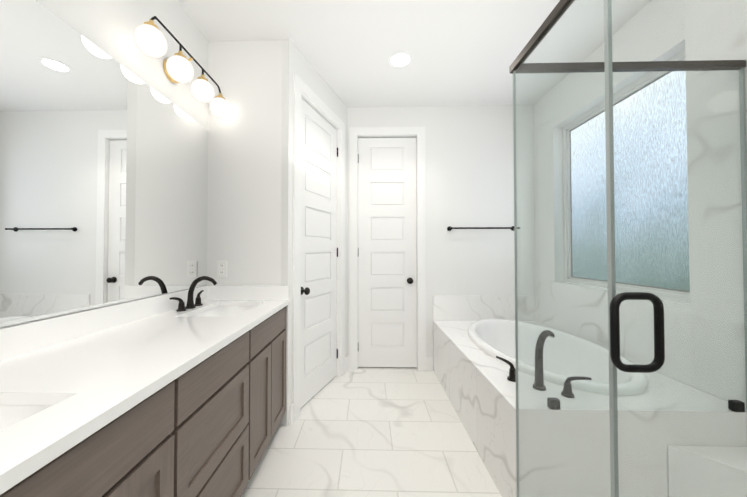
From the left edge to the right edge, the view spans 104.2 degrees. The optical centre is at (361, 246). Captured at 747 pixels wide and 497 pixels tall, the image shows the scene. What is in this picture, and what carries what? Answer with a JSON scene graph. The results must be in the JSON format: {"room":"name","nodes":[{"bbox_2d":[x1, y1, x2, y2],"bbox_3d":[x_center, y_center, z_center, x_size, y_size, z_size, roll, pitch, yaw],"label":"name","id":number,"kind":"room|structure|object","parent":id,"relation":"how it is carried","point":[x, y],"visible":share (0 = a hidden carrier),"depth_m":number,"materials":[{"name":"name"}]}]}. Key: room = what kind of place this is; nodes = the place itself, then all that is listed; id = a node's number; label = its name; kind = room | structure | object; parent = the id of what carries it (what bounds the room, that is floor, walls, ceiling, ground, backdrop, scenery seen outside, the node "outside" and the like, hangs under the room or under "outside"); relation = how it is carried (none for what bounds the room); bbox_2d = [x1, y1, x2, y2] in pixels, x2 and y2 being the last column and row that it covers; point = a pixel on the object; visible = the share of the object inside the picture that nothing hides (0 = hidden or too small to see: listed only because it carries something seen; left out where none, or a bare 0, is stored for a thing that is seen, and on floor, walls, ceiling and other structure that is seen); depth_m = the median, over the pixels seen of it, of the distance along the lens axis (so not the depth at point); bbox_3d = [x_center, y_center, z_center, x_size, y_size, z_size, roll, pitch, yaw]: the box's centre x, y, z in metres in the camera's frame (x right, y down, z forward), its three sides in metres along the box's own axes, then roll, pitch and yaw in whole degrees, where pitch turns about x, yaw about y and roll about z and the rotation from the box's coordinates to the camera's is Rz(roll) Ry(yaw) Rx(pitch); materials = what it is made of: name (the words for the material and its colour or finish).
{"room":"bathroom","nodes":[
{"label":"bathroom","id":0,"kind":"room"},
{"bbox_2d":[0,0,207,327],"bbox_3d":[-1.222,-0.138,0.581,0.150,2.740,3.200,0,-1,1],"label":"wall","id":1,"kind":"structure","parent":0,"point":[108,27],"depth_m":1.49,"materials":[{"name":"white paint"}]},
{"bbox_2d":[0,0,207,326],"bbox_3d":[-1.136,-0.301,0.831,0.006,1.107,2.497,0,-1,1],"label":"vanity mirror","id":2,"kind":"object","parent":1,"relation":"attached to","point":[103,178],"visible":1,"depth_m":1.18,"materials":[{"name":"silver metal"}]},
{"bbox_2d":[133,16,230,117],"bbox_3d":[-1.021,-1.003,1.696,0.196,0.209,0.771,0,-1,1],"label":"sconce","id":3,"kind":"object","parent":1,"relation":"attached to","point":[150,40],"visible":1,"depth_m":1.56,"materials":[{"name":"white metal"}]},
{"bbox_2d":[207,40,281,424],"bbox_3d":[-0.885,-0.112,2.134,0.748,2.740,0.120,0,-1,1],"label":"wall","id":4,"kind":"structure","parent":0,"point":[244,186],"depth_m":2.08,"materials":[{"name":"white paint"}]},
{"bbox_2d":[217,261,226,276],"bbox_3d":[-0.995,0.162,2.067,0.072,0.116,0.009,0,-1,1],"label":"electrical outlet plate","id":5,"kind":"object","parent":4,"relation":"attached to","point":[221,268],"visible":1,"depth_m":2.06,"materials":[{"name":"white plastic"}]},
{"bbox_2d":[289,356,432,425],"bbox_3d":[0.110,1.197,2.515,1.220,0.135,0.984,0,-1,1],"label":"baseboard","id":6,"kind":"structure","parent":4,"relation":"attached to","point":[429,363],"depth_m":2.96,"materials":[{"name":"white paint"}]},
{"bbox_2d":[280,38,347,426],"bbox_3d":[-0.400,-0.104,2.597,0.160,2.740,1.116,0,-1,20],"label":"wall","id":7,"kind":"structure","parent":0,"point":[296,61],"depth_m":2.08,"materials":[{"name":"white paint"}]},
{"bbox_2d":[292,73,344,421],"bbox_3d":[-0.392,0.007,2.535,0.135,2.517,0.894,0,-1,20],"label":"door frame","id":8,"kind":"structure","parent":7,"relation":"attached to","point":[308,95],"depth_m":2.17,"materials":[{"name":"white paint"}]},
{"bbox_2d":[300,98,337,407],"bbox_3d":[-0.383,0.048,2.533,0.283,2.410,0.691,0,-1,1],"label":"angled door","id":9,"kind":"structure","parent":7,"relation":"in","point":[318,348],"depth_m":2.51,"materials":[{"name":"white paint"}]},
{"bbox_2d":[241,367,500,496],"bbox_3d":[0.309,1.276,1.385,3.270,0.060,5.030,0,-1,1],"label":"floor","id":10,"kind":"structure","parent":0,"point":[380,432],"depth_m":1.82,"materials":[{"name":"tile"}]},
{"bbox_2d":[0,276,288,496],"bbox_3d":[-0.841,0.700,0.807,0.596,1.072,2.498,0,-1,1],"label":"bathroom vanity","id":11,"kind":"object","parent":10,"relation":"on","point":[181,393],"visible":1,"depth_m":0.94,"materials":[{"name":"brown wood"}]},
{"bbox_2d":[433,319,746,496],"bbox_3d":[1.231,0.859,2.134,1.038,0.798,1.678,0,-1,1],"label":"tub deck","id":12,"kind":"object","parent":10,"relation":"on","point":[474,366],"visible":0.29,"depth_m":1.40,"materials":[{"name":"tile"}]},
{"bbox_2d":[496,330,591,397],"bbox_3d":[0.941,0.594,1.543,0.334,0.287,0.292,0,-1,1],"label":"tub faucet","id":13,"kind":"object","parent":12,"relation":"on","point":[507,379],"depth_m":1.51,"materials":[{"name":"black metal"}]},
{"bbox_2d":[468,319,647,395],"bbox_3d":[1.298,0.935,2.168,0.870,0.453,1.490,0,-1,1],"label":"bathtub","id":14,"kind":"object","parent":12,"relation":"in","point":[493,338],"depth_m":2.15,"materials":[{"name":"white ceramic"}]},
{"bbox_2d":[668,446,746,496],"bbox_3d":[1.538,1.050,1.096,0.370,0.339,0.370,0,-1,1],"label":"shower bench","id":15,"kind":"object","parent":10,"relation":"on","point":[717,473],"depth_m":1.22,"materials":[{"name":"stone"}]},
{"bbox_3d":[1.161,1.187,0.171,1.082,0.075,2.236,0,-1,1],"label":"shower curb","id":16,"kind":"object","parent":10,"relation":"on","visible":0},
{"bbox_2d":[509,0,746,496],"bbox_3d":[1.156,0.146,0.206,1.092,2.005,2.246,0,-1,1],"label":"shower enclosure","id":17,"kind":"object","parent":16,"relation":"on","point":[608,66],"visible":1,"depth_m":1.09,"materials":[{"name":"clear glass"}]},
{"bbox_2d":[177,0,649,106],"bbox_3d":[0.309,-1.534,1.433,3.270,0.080,5.030,0,-1,1],"label":"ceiling","id":18,"kind":"structure","parent":0,"point":[464,52],"depth_m":2.06,"materials":[{"name":"white paint"}]},
{"bbox_2d":[388,51,412,67],"bbox_3d":[0.305,-1.476,2.303,0.196,0.005,0.196,0,-1,1],"label":"recessed light","id":19,"kind":"object","parent":18,"relation":"in","point":[400,59],"visible":1,"depth_m":2.29,"materials":[{"name":"white paint"}]},
{"bbox_2d":[347,105,535,356],"bbox_3d":[0.768,-0.096,3.094,2.335,2.740,0.160,0,-1,1],"label":"wall","id":20,"kind":"structure","parent":0,"point":[469,161],"depth_m":3.01,"materials":[{"name":"white paint"}]},
{"bbox_2d":[358,137,416,366],"bbox_3d":[0.264,0.057,3.034,0.618,2.410,0.114,0,-1,1],"label":"door","id":21,"kind":"structure","parent":20,"relation":"in","point":[387,294],"depth_m":3.06,"materials":[{"name":"white paint"}]},
{"bbox_2d":[349,127,425,369],"bbox_3d":[0.267,0.016,3.075,0.789,2.517,0.135,0,-1,1],"label":"door frame","id":22,"kind":"structure","parent":20,"relation":"attached to","point":[356,133],"depth_m":3.01,"materials":[{"name":"white paint"}]},
{"bbox_2d":[433,295,532,320],"bbox_3d":[1.243,0.553,2.985,1.020,0.419,0.012,0,-1,1],"label":"tiled wall","id":23,"kind":"structure","parent":20,"relation":"attached to","point":[460,308],"depth_m":2.98,"materials":[{"name":"tile"}]},
{"bbox_2d":[447,226,519,230],"bbox_3d":[1.232,-0.184,2.967,0.732,0.048,0.072,0,-1,1],"label":"towel rail","id":24,"kind":"object","parent":20,"relation":"attached to","point":[449,228],"visible":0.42,"depth_m":2.94,"materials":[{"name":"black metal"}]},
{"bbox_2d":[534,0,727,401],"bbox_3d":[1.810,-0.131,1.008,0.150,2.740,4.200,0,-1,1],"label":"wall","id":25,"kind":"structure","parent":0,"point":[664,13],"depth_m":2.40,"materials":[{"name":"white paint"}]},
{"bbox_2d":[554,49,689,305],"bbox_3d":[1.823,-0.392,2.115,0.147,1.438,1.133,0,-1,1],"label":"window","id":26,"kind":"structure","parent":25,"relation":"in","point":[575,214],"depth_m":1.98,"materials":[{"name":"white glass"}]},
{"bbox_2d":[533,0,746,408],"bbox_3d":[1.729,-0.021,1.023,0.011,2.520,3.929,0,-1,1],"label":"tiled wall","id":27,"kind":"structure","parent":25,"relation":"attached to","point":[738,34],"depth_m":1.46,"materials":[{"name":"tile"}]}
]}

